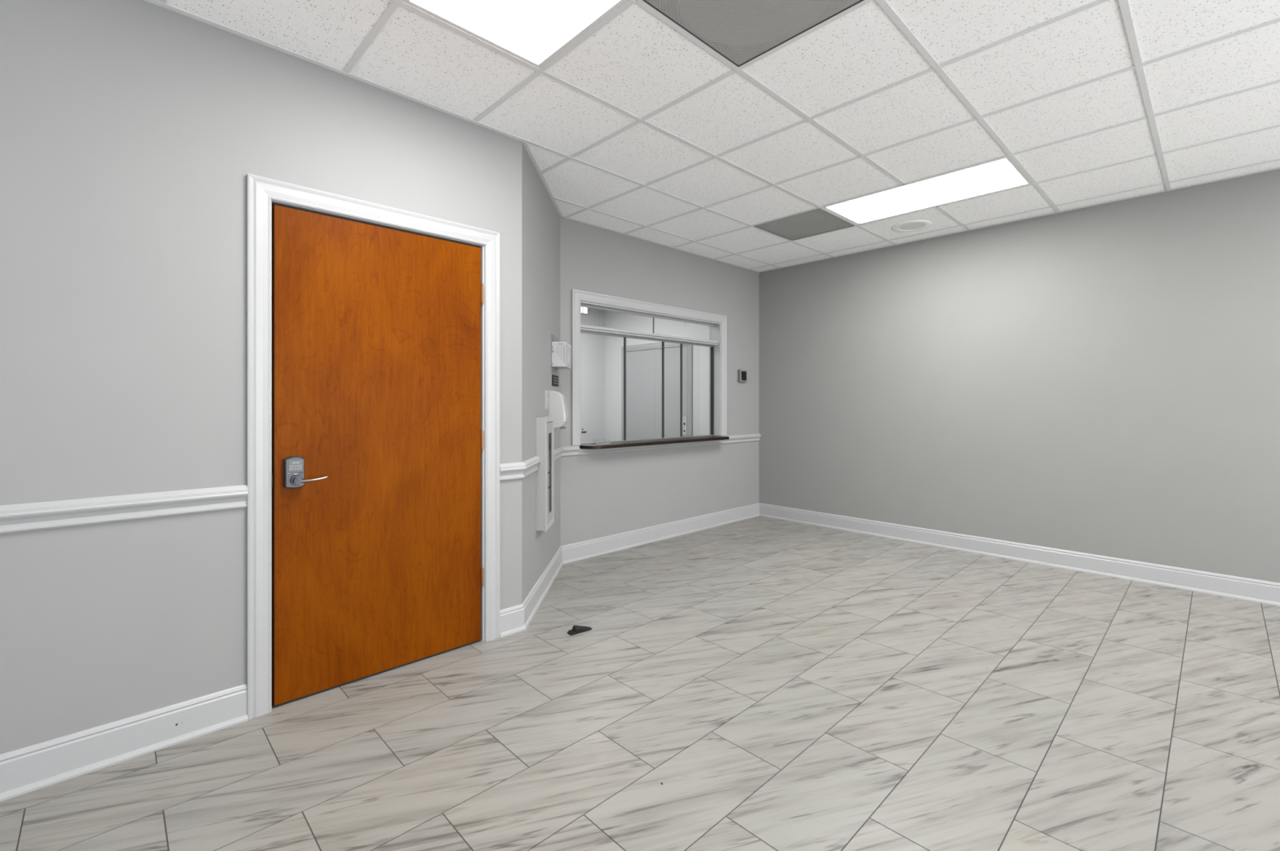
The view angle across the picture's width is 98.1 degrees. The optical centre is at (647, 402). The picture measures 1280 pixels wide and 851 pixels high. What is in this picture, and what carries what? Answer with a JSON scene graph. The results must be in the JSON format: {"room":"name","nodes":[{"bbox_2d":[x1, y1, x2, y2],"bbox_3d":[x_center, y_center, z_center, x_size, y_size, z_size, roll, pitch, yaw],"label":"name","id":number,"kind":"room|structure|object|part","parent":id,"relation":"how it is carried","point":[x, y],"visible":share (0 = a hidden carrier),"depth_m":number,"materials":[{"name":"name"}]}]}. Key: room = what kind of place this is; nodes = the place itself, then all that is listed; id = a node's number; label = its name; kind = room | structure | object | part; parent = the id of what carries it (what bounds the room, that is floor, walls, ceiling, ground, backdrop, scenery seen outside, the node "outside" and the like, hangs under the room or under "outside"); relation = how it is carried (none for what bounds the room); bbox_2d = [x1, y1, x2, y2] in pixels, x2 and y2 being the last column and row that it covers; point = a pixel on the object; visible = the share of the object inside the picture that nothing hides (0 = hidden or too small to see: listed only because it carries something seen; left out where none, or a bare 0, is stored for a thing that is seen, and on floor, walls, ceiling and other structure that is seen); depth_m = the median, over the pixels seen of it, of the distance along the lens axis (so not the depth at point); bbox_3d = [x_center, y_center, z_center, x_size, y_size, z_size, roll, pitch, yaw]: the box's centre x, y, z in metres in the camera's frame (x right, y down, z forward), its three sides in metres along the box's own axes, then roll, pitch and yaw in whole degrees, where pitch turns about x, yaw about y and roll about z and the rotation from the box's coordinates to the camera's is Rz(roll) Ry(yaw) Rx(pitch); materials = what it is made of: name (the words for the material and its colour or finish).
{"room":"waiting room","nodes":[
{"label":"waiting room","id":0,"kind":"room"},
{"bbox_2d":[0,0,521,754],"bbox_3d":[-2.356,-0.271,1.573,4.490,3.057,0.140,0,0,-44],"label":"wall","id":1,"kind":"structure","parent":0,"point":[132,132],"depth_m":2.01,"materials":[{"name":"paint"}]},
{"bbox_2d":[0,683,248,802],"bbox_3d":[-2.698,1.188,1.126,3.097,0.139,0.026,0,0,-44],"label":"baseboard","id":2,"kind":"structure","parent":1,"relation":"attached to","point":[28,769],"depth_m":1.94,"materials":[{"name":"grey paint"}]},
{"bbox_2d":[0,484,248,533],"bbox_3d":[-2.697,0.371,1.126,3.097,0.090,0.028,0,0,-44],"label":"trim","id":3,"kind":"structure","parent":1,"relation":"attached to","point":[28,517],"depth_m":1.94,"materials":[{"name":"grey paint"}]},
{"bbox_2d":[246,173,499,719],"bbox_3d":[-1.222,0.175,2.624,1.106,2.165,0.211,0,0,-44],"label":"door","id":4,"kind":"structure","parent":1,"relation":"in","point":[373,329],"depth_m":2.51,"materials":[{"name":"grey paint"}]},
{"bbox_3d":[-1.399,0.323,2.332,0.012,0.019,0.114,0,0,38],"label":"lever","id":5,"kind":"part","parent":4,"relation":"part of","materials":[{"name":"silver metal"}]},
{"bbox_2d":[499,604,526,638],"bbox_3d":[-0.736,1.188,3.030,0.157,0.139,0.026,0,0,-44],"label":"baseboard","id":6,"kind":"structure","parent":1,"relation":"attached to","point":[511,619],"depth_m":3.02,"materials":[{"name":"grey paint"}]},
{"bbox_2d":[521,142,559,604],"bbox_3d":[-0.757,-0.271,3.738,0.141,3.057,1.301,0,0,1],"label":"wall","id":7,"kind":"structure","parent":0,"point":[540,219],"depth_m":3.40,"materials":[{"name":"paint"}]},
{"bbox_2d":[499,455,540,480],"bbox_3d":[-0.694,0.375,3.204,0.109,0.090,0.505,0,0,13],"label":"trim","id":8,"kind":"structure","parent":7,"relation":"attached to","point":[512,471],"depth_m":3.05,"materials":[{"name":"grey paint"}]},
{"bbox_2d":[522,546,563,628],"bbox_3d":[-0.674,1.188,3.703,0.026,0.139,1.255,0,0,1],"label":"baseboard","id":9,"kind":"structure","parent":7,"relation":"attached to","point":[535,597],"depth_m":3.55,"materials":[{"name":"grey paint"}]},
{"bbox_2d":[536,416,554,531],"bbox_3d":[-0.656,0.445,3.586,0.065,0.712,0.268,0,0,1],"label":"fire extinguisher cabinet","id":10,"kind":"object","parent":7,"relation":"attached to","point":[544,425],"visible":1,"depth_m":3.46,"materials":[{"name":"grey metal"}]},
{"bbox_3d":[-0.630,0.445,3.586,0.006,0.712,0.268,0,0,1],"label":"cabinet frame","id":11,"kind":"part","parent":10,"relation":"part of","materials":[{"name":"grey metal"}]},
{"bbox_3d":[-0.633,0.447,3.586,0.006,0.637,0.196,0,0,1],"label":"cabinet door","id":12,"kind":"part","parent":10,"relation":"part of","materials":[{"name":"white metal"}]},
{"bbox_2d":[544,390,548,408],"bbox_3d":[-0.678,-0.021,3.761,0.016,0.126,0.074,0,0,1],"label":"switch plate","id":13,"kind":"object","parent":7,"relation":"attached to","point":[546,398],"visible":1,"depth_m":3.75,"materials":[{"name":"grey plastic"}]},
{"bbox_2d":[551,374,558,386],"bbox_3d":[-0.678,-0.161,4.098,0.006,0.080,0.244,0,0,1],"label":"wall sign","id":14,"kind":"object","parent":7,"relation":"attached to","point":[554,378],"visible":1,"depth_m":4.06,"materials":[{"name":"grey plastic"}]},
{"bbox_2d":[548,390,568,429],"bbox_3d":[-0.625,0.050,3.931,0.118,0.272,0.124,0,0,1],"label":"soap dispenser","id":15,"kind":"object","parent":7,"relation":"attached to","point":[557,408],"visible":0.93,"depth_m":3.87,"materials":[{"name":"grey plastic"}]},
{"bbox_2d":[551,342,571,369],"bbox_3d":[-0.626,-0.371,4.083,0.110,0.240,0.267,0,0,1],"label":"glove box","id":16,"kind":"object","parent":7,"relation":"attached to","point":[561,351],"visible":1,"depth_m":3.96,"materials":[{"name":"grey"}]},
{"bbox_2d":[551,343,564,365],"bbox_3d":[-0.632,-0.343,3.955,0.091,0.154,0.001,0,0,1],"label":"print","id":17,"kind":"object","parent":16,"relation":"attached to","point":[557,349],"depth_m":3.96,"materials":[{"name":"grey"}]},
{"bbox_2d":[566,345,570,364],"bbox_3d":[-0.577,-0.351,4.077,0.002,0.130,0.185,0,0,1],"label":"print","id":18,"kind":"object","parent":16,"relation":"attached to","point":[566,345],"depth_m":4.07},
{"bbox_2d":[554,445,579,460],"bbox_3d":[-0.657,0.381,4.089,0.123,0.077,0.744,0,0,10],"label":"trim","id":19,"kind":"structure","parent":7,"relation":"attached to","point":[568,451],"depth_m":4.35,"materials":[{"name":"grey paint"}]},
{"bbox_2d":[580,307,604,444],"bbox_3d":[-1.908,-0.096,6.955,3.750,2.707,0.140,0,0,-44],"label":"wall","id":20,"kind":"structure","parent":0,"point":[592,346],"depth_m":7.95,"materials":[{"name":"grey paint"}]},
{"bbox_2d":[580,306,587,315],"bbox_3d":[-0.896,-1.303,7.816,0.132,0.116,0.034,0,0,-44],"label":"lamp","id":21,"kind":"object","parent":20,"relation":"attached to","point":[584,310],"visible":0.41,"depth_m":7.80,"materials":[{"name":"grey plastic"}]},
{"bbox_2d":[0,515,1279,850],"bbox_3d":[0.942,1.317,0.831,8.190,0.120,7.560,0,0,-44],"label":"floor","id":22,"kind":"structure","parent":0,"point":[785,686],"depth_m":2.12,"materials":[{"name":"grey tile"}]},
{"bbox_2d":[567,625,591,635],"bbox_3d":[-0.369,1.239,3.052,0.138,0.036,0.048,0,0,-33],"label":"door stop","id":23,"kind":"object","parent":22,"relation":"on","point":[576,629],"visible":1,"depth_m":3.03,"materials":[{"name":"black rubber"}]},
{"bbox_2d":[560,217,759,546],"bbox_3d":[0.235,-0.271,5.314,2.680,3.057,0.140,0,0,-44],"label":"wall","id":24,"kind":"structure","parent":0,"point":[602,495],"depth_m":5.09,"materials":[{"name":"paint"}]},
{"bbox_2d":[571,288,726,445],"bbox_3d":[0.063,-0.277,5.135,1.972,1.241,0.160,0,0,-44],"label":"window","id":25,"kind":"structure","parent":24,"relation":"in","point":[717,343],"depth_m":5.06,"materials":[{"name":"grey paint"}]},
{"bbox_2d":[578,440,722,455],"bbox_3d":[0.112,0.396,5.082,1.840,0.046,0.022,0,0,-44],"label":"trim","id":26,"kind":"structure","parent":24,"relation":"attached to","point":[582,451],"depth_m":4.94,"materials":[{"name":"grey paint"}]},
{"bbox_2d":[579,435,728,449],"bbox_3d":[0.122,0.357,5.063,1.772,0.028,0.216,0,0,-44],"label":"shelf","id":27,"kind":"object","parent":24,"relation":"attached to","point":[672,441],"visible":0.88,"depth_m":4.87,"materials":[{"name":"brown wood"}]},
{"bbox_2d":[594,439,609,444],"bbox_3d":[-0.387,0.325,4.605,0.142,0.036,0.072,0,0,-44],"label":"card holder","id":28,"kind":"object","parent":27,"relation":"on","point":[601,439],"visible":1,"depth_m":4.60,"materials":[{"name":"clear plastic"}]},
{"bbox_2d":[560,502,759,564],"bbox_3d":[0.293,1.188,5.255,2.680,0.139,0.026,0,0,-44],"label":"baseboard","id":29,"kind":"structure","parent":24,"relation":"attached to","point":[582,550],"depth_m":5.01,"materials":[{"name":"grey paint"}]},
{"bbox_2d":[721,433,760,444],"bbox_3d":[1.015,0.385,5.954,0.670,0.079,0.028,0,0,-44],"label":"trim","id":30,"kind":"structure","parent":24,"relation":"attached to","point":[746,437],"depth_m":5.95,"materials":[{"name":"grey paint"}]},
{"bbox_2d":[737,369,747,382],"bbox_3d":[1.023,-0.286,5.956,0.138,0.130,0.037,0,0,-44],"label":"thermostat","id":31,"kind":"object","parent":24,"relation":"attached to","point":[742,374],"visible":1,"depth_m":5.93,"materials":[{"name":"grey plastic"}]},
{"bbox_2d":[143,0,1279,272],"bbox_3d":[0.942,-1.675,0.831,8.190,0.450,7.560,0,0,-44],"label":"ceiling","id":32,"kind":"structure","parent":0,"point":[638,128],"depth_m":2.70,"materials":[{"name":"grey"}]},
{"bbox_2d":[401,0,627,68],"bbox_3d":[-0.262,-1.501,1.784,0.584,0.098,1.193,0,0,-44],"label":"ceiling light","id":33,"kind":"object","parent":32,"relation":"attached to","point":[534,32],"visible":1,"depth_m":2.11,"materials":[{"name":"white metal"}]},
{"bbox_2d":[642,0,863,66],"bbox_3d":[0.388,-1.510,1.989,0.585,0.120,0.585,0,0,-44],"label":"ceiling vent","id":34,"kind":"object","parent":32,"relation":"in","point":[765,25],"visible":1,"depth_m":2.14,"materials":[{"name":"grey metal"}]},
{"bbox_2d":[754,208,854,240],"bbox_3d":[1.288,-1.510,4.562,0.585,0.120,0.585,0,0,-44],"label":"ceiling vent","id":35,"kind":"object","parent":32,"relation":"in","point":[817,221],"visible":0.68,"depth_m":4.61,"materials":[{"name":"grey metal"}]},
{"bbox_2d":[891,220,931,232],"bbox_3d":[2.176,-1.450,4.581,0.300,0.008,0.300,0,0,-44],"label":"ceiling speaker","id":36,"kind":"object","parent":32,"relation":"attached to","point":[914,225],"visible":1,"depth_m":4.57,"materials":[{"name":"white paint"}]},
{"bbox_2d":[899,223,923,230],"bbox_3d":[2.176,-1.452,4.581,0.180,0.004,0.180,0,0,35],"label":"grille","id":37,"kind":"object","parent":36,"relation":"attached to","point":[907,226],"depth_m":4.59,"materials":[{"name":"white"}]},
{"bbox_2d":[822,156,1031,224],"bbox_3d":[1.925,-1.501,3.906,0.584,0.098,1.193,0,0,-44],"label":"ceiling light","id":38,"kind":"object","parent":32,"relation":"attached to","point":[1002,174],"visible":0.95,"depth_m":3.84,"materials":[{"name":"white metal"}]},
{"bbox_2d":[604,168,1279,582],"bbox_3d":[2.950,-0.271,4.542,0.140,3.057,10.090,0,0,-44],"label":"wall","id":39,"kind":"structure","parent":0,"point":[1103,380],"depth_m":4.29,"materials":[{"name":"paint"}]},
{"bbox_2d":[621,342,692,441],"bbox_3d":[0.096,0.232,7.367,0.022,2.050,1.320,0,0,-44],"label":"door","id":40,"kind":"structure","parent":39,"relation":"in","point":[643,362],"depth_m":7.38,"materials":[{"name":"grey paint"}]},
{"bbox_2d":[759,502,1279,606],"bbox_3d":[3.771,1.188,3.576,0.026,0.139,7.280,0,0,-44],"label":"baseboard","id":41,"kind":"structure","parent":39,"relation":"attached to","point":[1268,593],"depth_m":4.25,"materials":[{"name":"grey paint"}]}
]}

